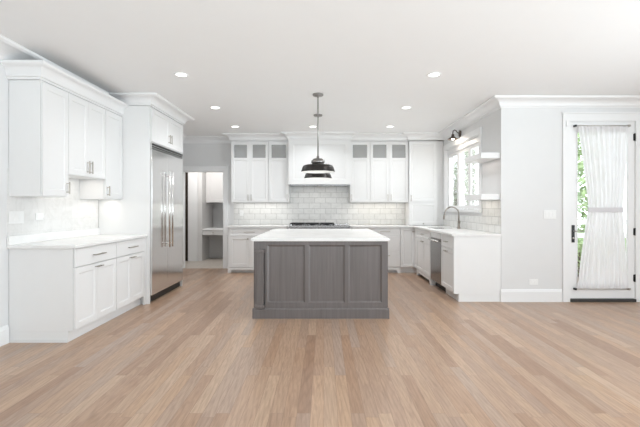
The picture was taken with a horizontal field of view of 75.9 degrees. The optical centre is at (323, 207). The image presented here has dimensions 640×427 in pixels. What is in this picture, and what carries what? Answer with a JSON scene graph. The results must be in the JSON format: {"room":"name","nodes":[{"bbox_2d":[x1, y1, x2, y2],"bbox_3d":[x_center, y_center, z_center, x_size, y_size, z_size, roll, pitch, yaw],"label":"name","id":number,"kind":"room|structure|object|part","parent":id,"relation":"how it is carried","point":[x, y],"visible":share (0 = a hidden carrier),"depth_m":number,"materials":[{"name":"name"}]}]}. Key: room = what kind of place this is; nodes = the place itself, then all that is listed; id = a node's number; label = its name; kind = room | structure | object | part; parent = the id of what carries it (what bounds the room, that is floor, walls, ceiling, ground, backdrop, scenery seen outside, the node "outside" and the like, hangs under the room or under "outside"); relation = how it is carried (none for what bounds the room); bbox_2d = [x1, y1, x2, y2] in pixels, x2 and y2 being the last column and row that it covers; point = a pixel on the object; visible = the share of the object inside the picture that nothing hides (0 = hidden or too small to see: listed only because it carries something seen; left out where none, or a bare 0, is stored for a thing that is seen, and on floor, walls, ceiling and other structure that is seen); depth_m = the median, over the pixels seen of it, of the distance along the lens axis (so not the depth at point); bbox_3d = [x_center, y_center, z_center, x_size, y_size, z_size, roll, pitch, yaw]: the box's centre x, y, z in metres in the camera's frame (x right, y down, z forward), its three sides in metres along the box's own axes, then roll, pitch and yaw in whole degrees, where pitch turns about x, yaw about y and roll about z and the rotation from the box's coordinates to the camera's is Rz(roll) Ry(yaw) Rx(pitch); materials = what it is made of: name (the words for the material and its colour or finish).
{"room":"kitchen","nodes":[
{"label":"kitchen","id":0,"kind":"room"},
{"bbox_2d":[0,63,98,326],"bbox_3d":[-3.045,-0.106,2.260,0.150,2.743,12.620,0,0,0],"label":"wall","id":1,"kind":"structure","parent":0,"point":[4,82],"depth_m":3.81,"materials":[{"name":"grey paint"}]},
{"bbox_2d":[0,325,8,346],"bbox_3d":[-2.961,1.180,-0.028,0.018,0.170,7.745,0,0,0],"label":"baseboard","id":2,"kind":"structure","parent":1,"relation":"attached to","point":[4,331],"depth_m":3.79,"materials":[{"name":"white paint"}]},
{"bbox_2d":[9,80,69,196],"bbox_3d":[-2.787,-0.657,4.053,0.356,1.095,0.386,0,0,0],"label":"upper cabinet","id":3,"kind":"object","parent":1,"relation":"attached to","point":[38,109],"visible":1,"depth_m":3.86,"materials":[{"name":"white paint"}]},
{"bbox_3d":[-2.657,-0.656,4.054,0.020,1.068,0.380,0,0,0],"label":"door","id":4,"kind":"part","parent":3,"relation":"part of","materials":[{"name":"white paint"}]},
{"bbox_2d":[0,60,128,115],"bbox_3d":[-2.770,-1.282,4.577,0.396,0.150,1.643,0,0,0],"label":"trim","id":5,"kind":"structure","parent":3,"relation":"on","point":[42,70],"depth_m":4.07,"materials":[{"name":"white paint"}]},
{"bbox_2d":[7,168,97,235],"bbox_3d":[-2.969,-0.020,4.617,0.002,0.710,1.555,0,0,0],"label":"wall tile","id":6,"kind":"structure","parent":1,"relation":"attached to","point":[68,213],"depth_m":4.51,"materials":[{"name":"white tile"}]},
{"bbox_2d":[9,211,23,223],"bbox_3d":[-2.961,0.090,3.950,0.010,0.120,0.190,0,0,0],"label":"light switch","id":7,"kind":"object","parent":6,"relation":"attached to","point":[15,217],"visible":1,"depth_m":3.94,"materials":[{"name":"white plastic"}]},
{"bbox_2d":[35,213,42,219],"bbox_3d":[-2.962,0.090,4.270,0.009,0.075,0.115,0,0,0],"label":"outlet","id":8,"kind":"object","parent":6,"relation":"attached to","point":[38,216],"visible":1,"depth_m":4.26,"materials":[{"name":"white plastic"}]},
{"bbox_2d":[0,34,108,103],"bbox_3d":[-2.862,-1.407,0.746,0.215,0.143,9.292,0,0,0],"label":"trim","id":9,"kind":"structure","parent":1,"relation":"attached to","point":[9,49],"depth_m":3.80,"materials":[{"name":"white paint"}]},
{"bbox_2d":[67,92,104,178],"bbox_3d":[-2.787,-0.777,4.608,0.356,0.855,0.720,0,0,0],"label":"upper cabinet","id":10,"kind":"object","parent":1,"relation":"attached to","point":[86,120],"visible":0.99,"depth_m":4.55,"materials":[{"name":"white paint"}]},
{"bbox_3d":[-2.657,-0.772,4.429,0.020,0.836,0.356,0,0,0],"label":"door","id":11,"kind":"part","parent":10,"relation":"part of","materials":[{"name":"white paint"}]},
{"bbox_3d":[-2.628,-0.454,4.579,0.038,0.140,0.012,0,0,0],"label":"handle","id":12,"kind":"part","parent":10,"relation":"part of","materials":[{"name":"silver metal"}]},
{"bbox_3d":[-2.657,-0.772,4.787,0.020,0.836,0.356,0,0,0],"label":"door","id":13,"kind":"part","parent":10,"relation":"part of","materials":[{"name":"white paint"}]},
{"bbox_2d":[79,109,122,199],"bbox_3d":[-2.787,-0.657,5.183,0.356,1.095,0.426,0,0,0],"label":"upper cabinet","id":14,"kind":"object","parent":1,"relation":"attached to","point":[111,187],"visible":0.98,"depth_m":5.10,"materials":[{"name":"white paint"}]},
{"bbox_3d":[-2.657,-0.656,5.182,0.020,1.068,0.416,0,0,0],"label":"door","id":15,"kind":"part","parent":14,"relation":"part of","materials":[{"name":"white paint"}]},
{"bbox_2d":[188,172,222,260],"bbox_3d":[-2.800,-0.106,10.325,3.400,2.743,1.150,0,0,0],"label":"wall","id":16,"kind":"structure","parent":0,"point":[192,176],"depth_m":9.75,"materials":[{"name":"grey paint"}]},
{"bbox_2d":[185,172,187,260],"bbox_3d":[-3.660,0.195,9.773,0.840,2.130,0.105,0,0,0],"label":"door","id":17,"kind":"structure","parent":16,"relation":"in","point":[186,173],"depth_m":9.78,"materials":[{"name":"brown wood"}]},
{"bbox_2d":[182,140,437,225],"bbox_3d":[-0.290,-0.106,8.645,5.660,2.743,0.150,0,0,0],"label":"wall","id":18,"kind":"structure","parent":0,"point":[194,154],"depth_m":8.57,"materials":[{"name":"grey paint"}]},
{"bbox_2d":[183,166,228,268],"bbox_3d":[-2.482,0.194,8.629,0.972,2.143,0.182,0,0,0],"label":"trim","id":19,"kind":"structure","parent":18,"relation":"attached to","point":[224,169],"depth_m":8.55,"materials":[{"name":"white paint"}]},
{"bbox_2d":[231,141,268,202],"bbox_3d":[-1.487,-0.728,8.373,0.750,1.235,0.387,0,0,0],"label":"upper cabinet","id":20,"kind":"object","parent":18,"relation":"attached to","point":[249,159],"visible":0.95,"depth_m":8.22,"materials":[{"name":"white paint"}]},
{"bbox_3d":[-1.674,-0.724,8.227,0.370,1.208,0.020,0,0,0],"label":"door","id":21,"kind":"part","parent":20,"relation":"part of","materials":[{"name":"white paint"}]},
{"bbox_3d":[-1.300,-0.724,8.227,0.370,1.208,0.020,0,0,0],"label":"door","id":22,"kind":"part","parent":20,"relation":"part of","materials":[{"name":"white paint"}]},
{"bbox_2d":[269,141,289,202],"bbox_3d":[-0.906,-0.728,8.373,0.408,1.235,0.387,0,0,0],"label":"upper cabinet","id":23,"kind":"object","parent":18,"relation":"attached to","point":[279,187],"visible":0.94,"depth_m":8.22,"materials":[{"name":"white paint"}]},
{"bbox_2d":[234,186,404,224],"bbox_3d":[-0.092,-0.061,8.568,3.585,0.818,0.004,0,0,0],"label":"wall tile","id":24,"kind":"structure","parent":18,"relation":"attached to","point":[318,204],"depth_m":8.57,"materials":[{"name":"tile"}]},
{"bbox_2d":[289,140,349,186],"bbox_3d":[-0.090,-0.894,8.316,1.214,0.904,0.501,0,0,0],"label":"range hood","id":25,"kind":"object","parent":18,"relation":"attached to","point":[336,153],"visible":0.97,"depth_m":8.07,"materials":[{"name":"white paint"}]},
{"bbox_2d":[349,141,369,202],"bbox_3d":[0.722,-0.728,8.373,0.403,1.235,0.387,0,0,0],"label":"upper cabinet","id":26,"kind":"object","parent":18,"relation":"attached to","point":[359,187],"visible":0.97,"depth_m":8.22,"materials":[{"name":"white paint"}]},
{"bbox_2d":[370,141,407,202],"bbox_3d":[1.309,-0.728,8.373,0.768,1.235,0.387,0,0,0],"label":"upper cabinet","id":27,"kind":"object","parent":18,"relation":"attached to","point":[388,159],"visible":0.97,"depth_m":8.22,"materials":[{"name":"white paint"}]},
{"bbox_3d":[1.118,-0.724,8.227,0.380,1.208,0.020,0,0,0],"label":"door","id":28,"kind":"part","parent":27,"relation":"part of","materials":[{"name":"white paint"}]},
{"bbox_3d":[1.500,-0.724,8.227,0.380,1.208,0.020,0,0,0],"label":"door","id":29,"kind":"part","parent":27,"relation":"part of","materials":[{"name":"white paint"}]},
{"bbox_2d":[0,258,639,426],"bbox_3d":[0.750,1.325,3.350,10.300,0.120,14.800,0,0,0],"label":"floor","id":30,"kind":"structure","parent":0,"point":[196,355],"depth_m":3.27,"materials":[{"name":"brown wood"}]},
{"bbox_2d":[9,242,115,342],"bbox_3d":[-2.635,0.823,4.238,0.661,0.885,0.780,0,0,0],"label":"base cabinet","id":31,"kind":"object","parent":30,"relation":"on","point":[57,295],"visible":1,"depth_m":3.86,"materials":[{"name":"white paint"}]},
{"bbox_3d":[-2.688,1.254,3.853,0.555,0.022,0.011,0,0,0],"label":"shoe molding","id":32,"kind":"part","parent":31,"relation":"part of","materials":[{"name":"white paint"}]},
{"bbox_2d":[7,228,147,247],"bbox_3d":[-2.644,0.322,4.616,0.645,0.115,1.562,0,0,0],"label":"countertop","id":33,"kind":"structure","parent":31,"relation":"on","point":[84,237],"depth_m":4.31,"materials":[{"name":"white stone"}]},
{"bbox_3d":[-2.352,0.857,4.053,0.020,0.581,0.378,0,0,0],"label":"door","id":34,"kind":"part","parent":31,"relation":"part of","materials":[{"name":"white paint"}]},
{"bbox_3d":[-2.352,0.473,4.244,0.020,0.173,0.760,0,0,0],"label":"drawer","id":35,"kind":"part","parent":31,"relation":"part of","materials":[{"name":"white paint"}]},
{"bbox_3d":[-2.352,0.857,4.435,0.020,0.581,0.378,0,0,0],"label":"door","id":36,"kind":"part","parent":31,"relation":"part of","materials":[{"name":"white paint"}]},
{"bbox_2d":[110,237,145,319],"bbox_3d":[-2.635,0.823,5.013,0.661,0.885,0.765,0,0,0],"label":"base cabinet","id":37,"kind":"object","parent":30,"relation":"on","point":[130,254],"visible":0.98,"depth_m":4.96,"materials":[{"name":"white paint"}]},
{"bbox_3d":[-2.352,0.857,4.811,0.020,0.581,0.354,0,0,0],"label":"door","id":38,"kind":"part","parent":37,"relation":"part of","materials":[{"name":"white paint"}]},
{"bbox_3d":[-2.352,0.473,4.990,0.020,0.173,0.712,0,0,0],"label":"drawer","id":39,"kind":"part","parent":37,"relation":"part of","materials":[{"name":"white paint"}]},
{"bbox_3d":[-2.352,0.857,5.169,0.020,0.581,0.354,0,0,0],"label":"door","id":40,"kind":"part","parent":37,"relation":"part of","materials":[{"name":"white paint"}]},
{"bbox_2d":[99,106,182,303],"bbox_3d":[-2.602,-0.040,6.031,0.726,2.610,1.262,0,0,0],"label":"tall cabinet","id":41,"kind":"object","parent":30,"relation":"on","point":[143,126],"visible":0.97,"depth_m":5.40,"materials":[{"name":"white paint"}]},
{"bbox_3d":[-2.632,-0.040,5.415,0.665,2.610,0.030,0,0,0],"label":"panel","id":42,"kind":"part","parent":41,"relation":"part of","materials":[{"name":"white paint"}]},
{"bbox_3d":[-2.287,-1.105,5.732,0.020,0.444,0.596,0,0,0],"label":"door","id":43,"kind":"part","parent":41,"relation":"part of","materials":[{"name":"white paint"}]},
{"bbox_3d":[-2.287,-1.105,6.330,0.020,0.444,0.596,0,0,0],"label":"door","id":44,"kind":"part","parent":41,"relation":"part of","materials":[{"name":"white paint"}]},
{"bbox_2d":[150,143,182,301],"bbox_3d":[-2.587,0.199,6.031,0.746,2.132,1.196,0,0,0],"label":"refrigerator","id":45,"kind":"object","parent":30,"relation":"on","point":[166,165],"visible":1,"depth_m":5.92,"materials":[{"name":"silver metal"}]},
{"bbox_3d":[-2.309,0.190,5.699,0.058,1.940,0.524,0,0,0],"label":"door","id":46,"kind":"part","parent":45,"relation":"part of","materials":[{"name":"silver metal"}]},
{"bbox_3d":[-2.332,1.212,6.038,0.013,0.083,1.150,0,0,0],"label":"kick plate","id":47,"kind":"part","parent":45,"relation":"part of","materials":[{"name":"black metal"}]},
{"bbox_3d":[-2.248,0.020,5.913,0.067,1.090,0.021,0,0,0],"label":"handle","id":48,"kind":"part","parent":45,"relation":"part of","materials":[{"name":"metal"}]},
{"bbox_3d":[-2.248,0.020,6.028,0.067,1.090,0.021,0,0,0],"label":"handle","id":49,"kind":"part","parent":45,"relation":"part of","materials":[{"name":"metal"}]},
{"bbox_3d":[-2.309,0.190,6.295,0.058,1.940,0.660,0,0,0],"label":"door","id":50,"kind":"part","parent":45,"relation":"part of","materials":[{"name":"silver metal"}]},
{"bbox_2d":[198,172,222,260],"bbox_3d":[-2.200,0.065,10.225,1.600,2.400,0.950,0,0,0],"label":"desk","id":51,"kind":"object","parent":30,"relation":"on","point":[210,239],"visible":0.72,"depth_m":9.95,"materials":[{"name":"grey paint"}]},
{"bbox_3d":[-2.950,0.065,10.225,0.100,2.400,0.950,0,0,0],"label":"panel","id":52,"kind":"part","parent":51,"relation":"part of","materials":[{"name":"grey paint"}]},
{"bbox_3d":[-2.599,0.588,9.797,0.598,0.114,0.025,0,0,0],"label":"drawer","id":53,"kind":"part","parent":51,"relation":"part of","materials":[{"name":"grey paint"}]},
{"bbox_2d":[206,172,222,202],"bbox_3d":[-2.171,-0.635,10.335,1.450,1.000,0.711,0,0,0],"label":"upper cabinet","id":54,"kind":"object","parent":51,"relation":"attached to","point":[214,180],"visible":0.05,"depth_m":10.01,"materials":[{"name":"grey paint"}]},
{"bbox_3d":[-2.149,0.898,10.360,1.498,0.734,0.020,0,0,0],"label":"panel","id":55,"kind":"part","parent":51,"relation":"part of","materials":[{"name":"grey paint"}]},
{"bbox_2d":[228,228,269,272],"bbox_3d":[-1.457,0.823,8.242,0.826,0.885,0.647,0,0,0],"label":"base cabinet","id":56,"kind":"object","parent":30,"relation":"on","point":[240,245],"visible":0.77,"depth_m":7.96,"materials":[{"name":"white paint"}]},
{"bbox_3d":[-1.643,0.849,7.967,0.394,0.596,0.020,0,0,0],"label":"door","id":57,"kind":"part","parent":56,"relation":"part of","materials":[{"name":"white paint"}]},
{"bbox_3d":[-1.445,0.468,7.967,0.790,0.155,0.020,0,0,0],"label":"drawer","id":58,"kind":"part","parent":56,"relation":"part of","materials":[{"name":"white paint"}]},
{"bbox_3d":[-1.247,0.849,7.967,0.394,0.596,0.020,0,0,0],"label":"door","id":59,"kind":"part","parent":56,"relation":"part of","materials":[{"name":"white paint"}]},
{"bbox_2d":[270,228,368,229],"bbox_3d":[-0.080,0.823,8.242,1.924,0.885,0.647,0,0,0],"label":"base cabinet","id":60,"kind":"object","parent":30,"relation":"on","point":[270,228],"visible":0.02,"depth_m":7.96,"materials":[{"name":"white paint"}]},
{"bbox_2d":[252,241,388,318],"bbox_3d":[-0.036,0.823,5.768,1.563,0.884,2.224,0,0,0],"label":"kitchen island","id":61,"kind":"object","parent":30,"relation":"on","point":[293,279],"visible":0.91,"depth_m":4.72,"materials":[{"name":"grey wood"}]},
{"bbox_2d":[251,229,389,240],"bbox_3d":[-0.042,0.364,5.790,1.587,0.030,2.240,0,0,0],"label":"island countertop","id":62,"kind":"structure","parent":61,"relation":"on","point":[275,234],"depth_m":5.20,"materials":[{"name":"white stone"}]},
{"bbox_3d":[0.730,0.763,5.801,0.012,0.764,2.158,0,0,0],"label":"panel","id":63,"kind":"part","parent":61,"relation":"part of","materials":[{"name":"grey wood"}]},
{"bbox_2d":[369,228,399,272],"bbox_3d":[1.182,0.823,8.242,0.596,0.885,0.647,0,0,0],"label":"base cabinet","id":64,"kind":"object","parent":30,"relation":"on","point":[393,234],"visible":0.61,"depth_m":7.96,"materials":[{"name":"white paint"}]},
{"bbox_3d":[1.182,0.464,7.967,0.584,0.152,0.020,0,0,0],"label":"drawer","id":65,"kind":"part","parent":64,"relation":"part of","materials":[{"name":"white paint"}]},
{"bbox_3d":[1.182,0.692,7.967,0.584,0.291,0.020,0,0,0],"label":"drawer","id":66,"kind":"part","parent":64,"relation":"part of","materials":[{"name":"white paint"}]},
{"bbox_3d":[1.182,0.992,7.967,0.584,0.297,0.020,0,0,0],"label":"drawer","id":67,"kind":"part","parent":64,"relation":"part of","materials":[{"name":"white paint"}]},
{"bbox_2d":[400,228,416,272],"bbox_3d":[1.934,0.823,8.148,0.904,0.885,0.836,0,0,0],"label":"base cabinet","id":68,"kind":"object","parent":30,"relation":"on","point":[408,236],"visible":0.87,"depth_m":7.96,"materials":[{"name":"white paint"}]},
{"bbox_2d":[227,225,500,235],"bbox_3d":[0.251,0.364,7.040,4.271,0.030,3.051,0,0,0],"label":"countertop","id":69,"kind":"structure","parent":68,"relation":"on","point":[446,230],"depth_m":7.58,"materials":[{"name":"white stone"}]},
{"bbox_2d":[288,223,350,228],"bbox_3d":[-0.090,0.422,8.187,1.212,0.245,0.633,0,0,0],"label":"gas cooktop","id":70,"kind":"object","parent":69,"relation":"in","point":[292,225],"visible":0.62,"depth_m":7.91,"materials":[{"name":"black metal"}]},
{"bbox_2d":[405,141,442,224],"bbox_3d":[2.042,-0.499,8.347,0.689,1.692,0.435,0,0,0],"label":"tall cabinet","id":71,"kind":"object","parent":69,"relation":"on","point":[424,206],"visible":0.99,"depth_m":8.18,"materials":[{"name":"white paint"}]},
{"bbox_3d":[1.976,0.114,8.177,0.550,0.452,0.020,0,0,0],"label":"door","id":72,"kind":"part","parent":71,"relation":"part of","materials":[{"name":"white paint"}]},
{"bbox_3d":[1.976,-0.723,8.177,0.550,1.205,0.020,0,0,0],"label":"door","id":73,"kind":"part","parent":71,"relation":"part of","materials":[{"name":"white paint"}]},
{"bbox_2d":[443,206,460,228],"bbox_3d":[2.164,0.160,6.912,0.299,0.376,0.132,0,0,0],"label":"faucet","id":74,"kind":"object","parent":69,"relation":"on","point":[458,227],"visible":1,"depth_m":6.94,"materials":[{"name":"silver metal"}]},
{"bbox_3d":[2.162,0.100,6.950,0.268,0.256,0.023,0,0,0],"label":"spout","id":75,"kind":"part","parent":74,"relation":"part of","materials":[{"name":"silver metal"}]},
{"bbox_3d":[1.762,0.767,7.845,0.020,0.760,0.220,0,0,0],"label":"door","id":76,"kind":"part","parent":68,"relation":"part of","materials":[{"name":"white paint"}]},
{"bbox_2d":[417,229,435,284],"bbox_3d":[2.042,0.823,7.226,0.675,0.885,1.000,0,0,0],"label":"base cabinet","id":77,"kind":"object","parent":30,"relation":"on","point":[423,243],"visible":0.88,"depth_m":7.14,"materials":[{"name":"white paint"}]},
{"bbox_3d":[1.753,0.849,7.474,0.020,0.596,0.492,0,0,0],"label":"door","id":78,"kind":"part","parent":77,"relation":"part of","materials":[{"name":"white paint"}]},
{"bbox_3d":[1.753,0.468,7.226,0.020,0.155,0.988,0,0,0],"label":"drawer","id":79,"kind":"part","parent":77,"relation":"part of","materials":[{"name":"white paint"}]},
{"bbox_3d":[1.753,0.849,6.978,0.020,0.596,0.492,0,0,0],"label":"door","id":80,"kind":"part","parent":77,"relation":"part of","materials":[{"name":"white paint"}]},
{"bbox_2d":[428,232,445,291],"bbox_3d":[2.017,0.825,6.422,0.651,0.880,0.592,0,0,0],"label":"dishwasher","id":81,"kind":"object","parent":30,"relation":"on","point":[435,238],"visible":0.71,"depth_m":6.37,"materials":[{"name":"silver metal"}]},
{"bbox_3d":[1.774,0.815,6.422,0.054,0.680,0.592,0,0,0],"label":"door","id":82,"kind":"part","parent":81,"relation":"part of","materials":[{"name":"silver metal"}]},
{"bbox_3d":[1.774,0.429,6.422,0.054,0.084,0.592,0,0,0],"label":"control panel","id":83,"kind":"part","parent":81,"relation":"part of","materials":[{"name":"silver metal"}]},
{"bbox_3d":[1.842,1.213,6.422,0.020,0.104,0.592,0,0,0],"label":"kick plate","id":84,"kind":"part","parent":81,"relation":"part of","materials":[{"name":"black metal"}]},
{"bbox_2d":[441,234,500,301],"bbox_3d":[2.049,0.823,5.824,0.675,0.885,0.588,0,0,0],"label":"base cabinet","id":85,"kind":"object","parent":30,"relation":"on","point":[470,265],"visible":0.98,"depth_m":5.53,"materials":[{"name":"white paint"}]},
{"bbox_3d":[1.759,0.476,5.835,0.020,0.178,0.558,0,0,0],"label":"drawer","id":86,"kind":"part","parent":85,"relation":"part of","materials":[{"name":"white paint"}]},
{"bbox_3d":[1.759,0.859,5.835,0.020,0.576,0.558,0,0,0],"label":"door","id":87,"kind":"part","parent":85,"relation":"part of","materials":[{"name":"white paint"}]},
{"bbox_2d":[0,0,639,135],"bbox_3d":[0.700,-1.528,3.425,10.400,0.100,14.950,0,0,0],"label":"ceiling","id":88,"kind":"structure","parent":0,"point":[262,62],"depth_m":3.85,"materials":[{"name":"white paint"}]},
{"bbox_2d":[174,72,188,76],"bbox_3d":[-1.580,-1.474,4.540,0.160,0.007,0.160,0,0,0],"label":"recessed light","id":89,"kind":"object","parent":88,"relation":"in","point":[178,74],"visible":1,"depth_m":4.53,"materials":[{"name":"white plastic"}]},
{"bbox_2d":[301,93,334,172],"bbox_3d":[-0.078,-0.972,5.320,0.444,1.010,0.444,0,0,0],"label":"pendant lamp","id":90,"kind":"object","parent":88,"relation":"hanging from","point":[317,166],"visible":1,"depth_m":5.26,"materials":[{"name":"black metal"}]},
{"bbox_3d":[-0.078,-0.517,5.320,0.444,0.100,0.444,0,0,0],"label":"lamp shade","id":91,"kind":"part","parent":90,"relation":"part of","materials":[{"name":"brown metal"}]},
{"bbox_3d":[-0.078,-1.052,5.320,0.014,0.770,0.015,0,0,0],"label":"rod","id":92,"kind":"part","parent":90,"relation":"part of","materials":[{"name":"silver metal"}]},
{"bbox_2d":[304,114,331,179],"bbox_3d":[-0.095,-0.972,6.500,0.444,1.010,0.444,0,0,0],"label":"pendant lamp","id":93,"kind":"object","parent":88,"relation":"hanging from","point":[317,176],"visible":0.49,"depth_m":6.34,"materials":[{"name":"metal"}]},
{"bbox_3d":[-0.095,-0.517,6.500,0.444,0.100,0.444,0,0,0],"label":"lamp shade","id":94,"kind":"part","parent":93,"relation":"part of","materials":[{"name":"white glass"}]},
{"bbox_2d":[427,72,441,76],"bbox_3d":[1.220,-1.474,4.540,0.160,0.007,0.160,0,0,0],"label":"recessed light","id":95,"kind":"object","parent":88,"relation":"in","point":[434,74],"visible":1,"depth_m":4.53,"materials":[{"name":"white plastic"}]},
{"bbox_2d":[438,111,496,232],"bbox_3d":[2.465,-0.106,7.125,0.150,2.743,2.890,0,0,0],"label":"wall","id":96,"kind":"structure","parent":0,"point":[488,124],"depth_m":5.99,"materials":[{"name":"grey paint"}]},
{"bbox_2d":[447,129,460,139],"bbox_3d":[2.277,-1.284,7.190,0.224,0.186,0.188,0,0,0],"label":"wall sconce","id":97,"kind":"object","parent":96,"relation":"attached to","point":[452,137],"visible":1,"depth_m":7.17,"materials":[{"name":"brown metal"}]},
{"bbox_3d":[2.259,-1.248,7.190,0.188,0.094,0.188,0,0,0],"label":"lamp shade","id":98,"kind":"part","parent":97,"relation":"part of","materials":[{"name":"brown metal"}]},
{"bbox_2d":[442,127,481,212],"bbox_3d":[2.442,-0.580,7.175,0.195,1.300,1.970,0,0,0],"label":"window","id":99,"kind":"structure","parent":96,"relation":"in","point":[460,178],"depth_m":7.24,"materials":[{"name":"white paint"}]},
{"bbox_3d":[2.460,-0.509,7.757,0.040,1.051,0.578,0,0,0],"label":"sash","id":100,"kind":"part","parent":99,"relation":"part of","materials":[{"name":"white paint"}]},
{"bbox_3d":[2.460,-0.515,7.757,0.004,0.950,0.506,0,0,0],"label":"pane","id":101,"kind":"part","parent":99,"relation":"part of","materials":[{"name":"clear glass"}]},
{"bbox_3d":[2.455,-1.079,7.175,0.070,0.085,1.744,0,0,0],"label":"head panel","id":102,"kind":"part","parent":99,"relation":"part of","materials":[{"name":"white paint"}]},
{"bbox_3d":[2.460,-0.509,7.175,0.040,1.051,0.578,0,0,0],"label":"sash","id":103,"kind":"part","parent":99,"relation":"part of","materials":[{"name":"white paint"}]},
{"bbox_3d":[2.460,-0.515,7.175,0.004,0.950,0.506,0,0,0],"label":"pane","id":104,"kind":"part","parent":99,"relation":"part of","materials":[{"name":"clear glass"}]},
{"bbox_3d":[2.460,-0.509,6.593,0.040,1.051,0.578,0,0,0],"label":"sash","id":105,"kind":"part","parent":99,"relation":"part of","materials":[{"name":"white paint"}]},
{"bbox_3d":[2.460,-0.515,6.593,0.004,0.950,0.506,0,0,0],"label":"pane","id":106,"kind":"part","parent":99,"relation":"part of","materials":[{"name":"clear glass"}]},
{"bbox_2d":[443,200,500,233],"bbox_3d":[2.388,0.119,6.893,0.004,0.458,2.715,0,0,0],"label":"wall tile","id":107,"kind":"structure","parent":96,"relation":"attached to","point":[490,221],"depth_m":6.10,"materials":[{"name":"tile"}]},
{"bbox_2d":[465,152,499,162],"bbox_3d":[2.258,-0.714,5.880,0.256,0.078,0.640,0,0,0],"label":"floating shelf","id":108,"kind":"object","parent":96,"relation":"attached to","point":[482,157],"visible":1,"depth_m":5.65,"materials":[{"name":"white paint"}]},
{"bbox_2d":[465,194,499,200],"bbox_3d":[2.258,-0.152,5.880,0.256,0.078,0.640,0,0,0],"label":"floating shelf","id":109,"kind":"object","parent":96,"relation":"attached to","point":[477,197],"visible":1,"depth_m":5.56,"materials":[{"name":"white paint"}]},
{"bbox_2d":[497,108,639,288],"bbox_3d":[4.145,-0.106,5.605,3.510,2.743,0.150,0,0,0],"label":"wall","id":110,"kind":"structure","parent":0,"point":[529,140],"depth_m":5.53,"materials":[{"name":"grey paint"}]},
{"bbox_2d":[109,93,639,142],"bbox_3d":[1.390,-1.413,6.910,8.720,0.129,3.320,0,0,0],"label":"trim","id":111,"kind":"structure","parent":110,"relation":"attached to","point":[154,100],"depth_m":5.84,"materials":[{"name":"white paint"}]},
{"bbox_2d":[500,289,561,301],"bbox_3d":[4.064,1.180,5.521,3.372,0.170,0.018,0,0,0],"label":"baseboard","id":112,"kind":"structure","parent":110,"relation":"attached to","point":[506,295],"depth_m":5.51,"materials":[{"name":"white paint"}]},
{"bbox_2d":[529,279,537,284],"bbox_3d":[2.825,0.997,5.525,0.118,0.075,0.009,0,0,0],"label":"outlet","id":113,"kind":"object","parent":110,"relation":"attached to","point":[531,281],"visible":1,"depth_m":5.52,"materials":[{"name":"white plastic"}]},
{"bbox_2d":[544,210,555,218],"bbox_3d":[3.045,0.087,5.524,0.165,0.118,0.010,0,0,0],"label":"light switch","id":114,"kind":"object","parent":110,"relation":"attached to","point":[548,214],"visible":1,"depth_m":5.52,"materials":[{"name":"white plastic"}]},
{"bbox_2d":[561,112,639,301],"bbox_3d":[3.752,-0.013,5.590,1.103,2.555,0.180,0,0,0],"label":"trim","id":115,"kind":"structure","parent":110,"relation":"attached to","point":[634,117],"depth_m":5.51,"materials":[{"name":"white paint"}]},
{"bbox_2d":[570,122,636,301],"bbox_3d":[3.755,0.052,5.562,0.891,2.423,0.180,0,0,0],"label":"door","id":116,"kind":"structure","parent":110,"relation":"in","point":[579,295],"depth_m":5.53,"materials":[{"name":"white paint"}]},
{"bbox_3d":[3.359,0.347,5.527,0.040,0.235,0.009,0,0,0],"label":"handle plate","id":117,"kind":"part","parent":116,"relation":"part of","materials":[{"name":"black metal"}]},
{"bbox_2d":[573,125,630,289],"bbox_3d":[3.733,-0.009,5.503,0.746,2.215,0.054,0,0,0],"label":"curtain","id":118,"kind":"object","parent":116,"relation":"hanging from","point":[603,264],"visible":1,"depth_m":5.49,"materials":[{"name":"white fabric"}]},
{"bbox_3d":[3.733,-1.103,5.495,0.722,0.010,0.011,0,0,0],"label":"rod","id":119,"kind":"part","parent":118,"relation":"part of","materials":[{"name":"silver metal"}]},
{"label":"outside","id":120,"kind":"structure","parent":0,"visible":0},
{"bbox_3d":[9.270,1.395,17.840,13.460,0.140,24.320,0,0,0],"label":"ground","id":121,"kind":"structure","parent":120,"visible":0},
{"bbox_2d":[578,132,587,242],"bbox_3d":[5.715,-0.990,9.788,1.784,4.637,1.766,0,0,0],"label":"shrub","id":122,"kind":"object","parent":121,"relation":"on","point":[582,192],"visible":0.06,"depth_m":9.42,"materials":[{"name":"green plant"}]},
{"bbox_2d":[578,220,625,237],"bbox_3d":[6.550,0.765,8.600,2.800,1.120,0.100,0,0,0],"label":"fence","id":123,"kind":"object","parent":121,"relation":"on","point":[580,235],"visible":0.02,"depth_m":8.58,"materials":[{"name":"white paint"}]},
{"bbox_3d":[4.270,1.310,6.940,3.460,0.030,2.520,0,0,0],"label":"patio","id":124,"kind":"object","parent":121,"relation":"on","visible":0},
{"bbox_2d":[578,238,582,276],"bbox_3d":[4.752,0.945,7.530,0.873,0.778,0.881,0,0,0],"label":"shrub","id":125,"kind":"object","parent":124,"relation":"on","point":[580,244],"visible":0.09,"depth_m":7.45,"materials":[{"name":"green plant"}]}
]}

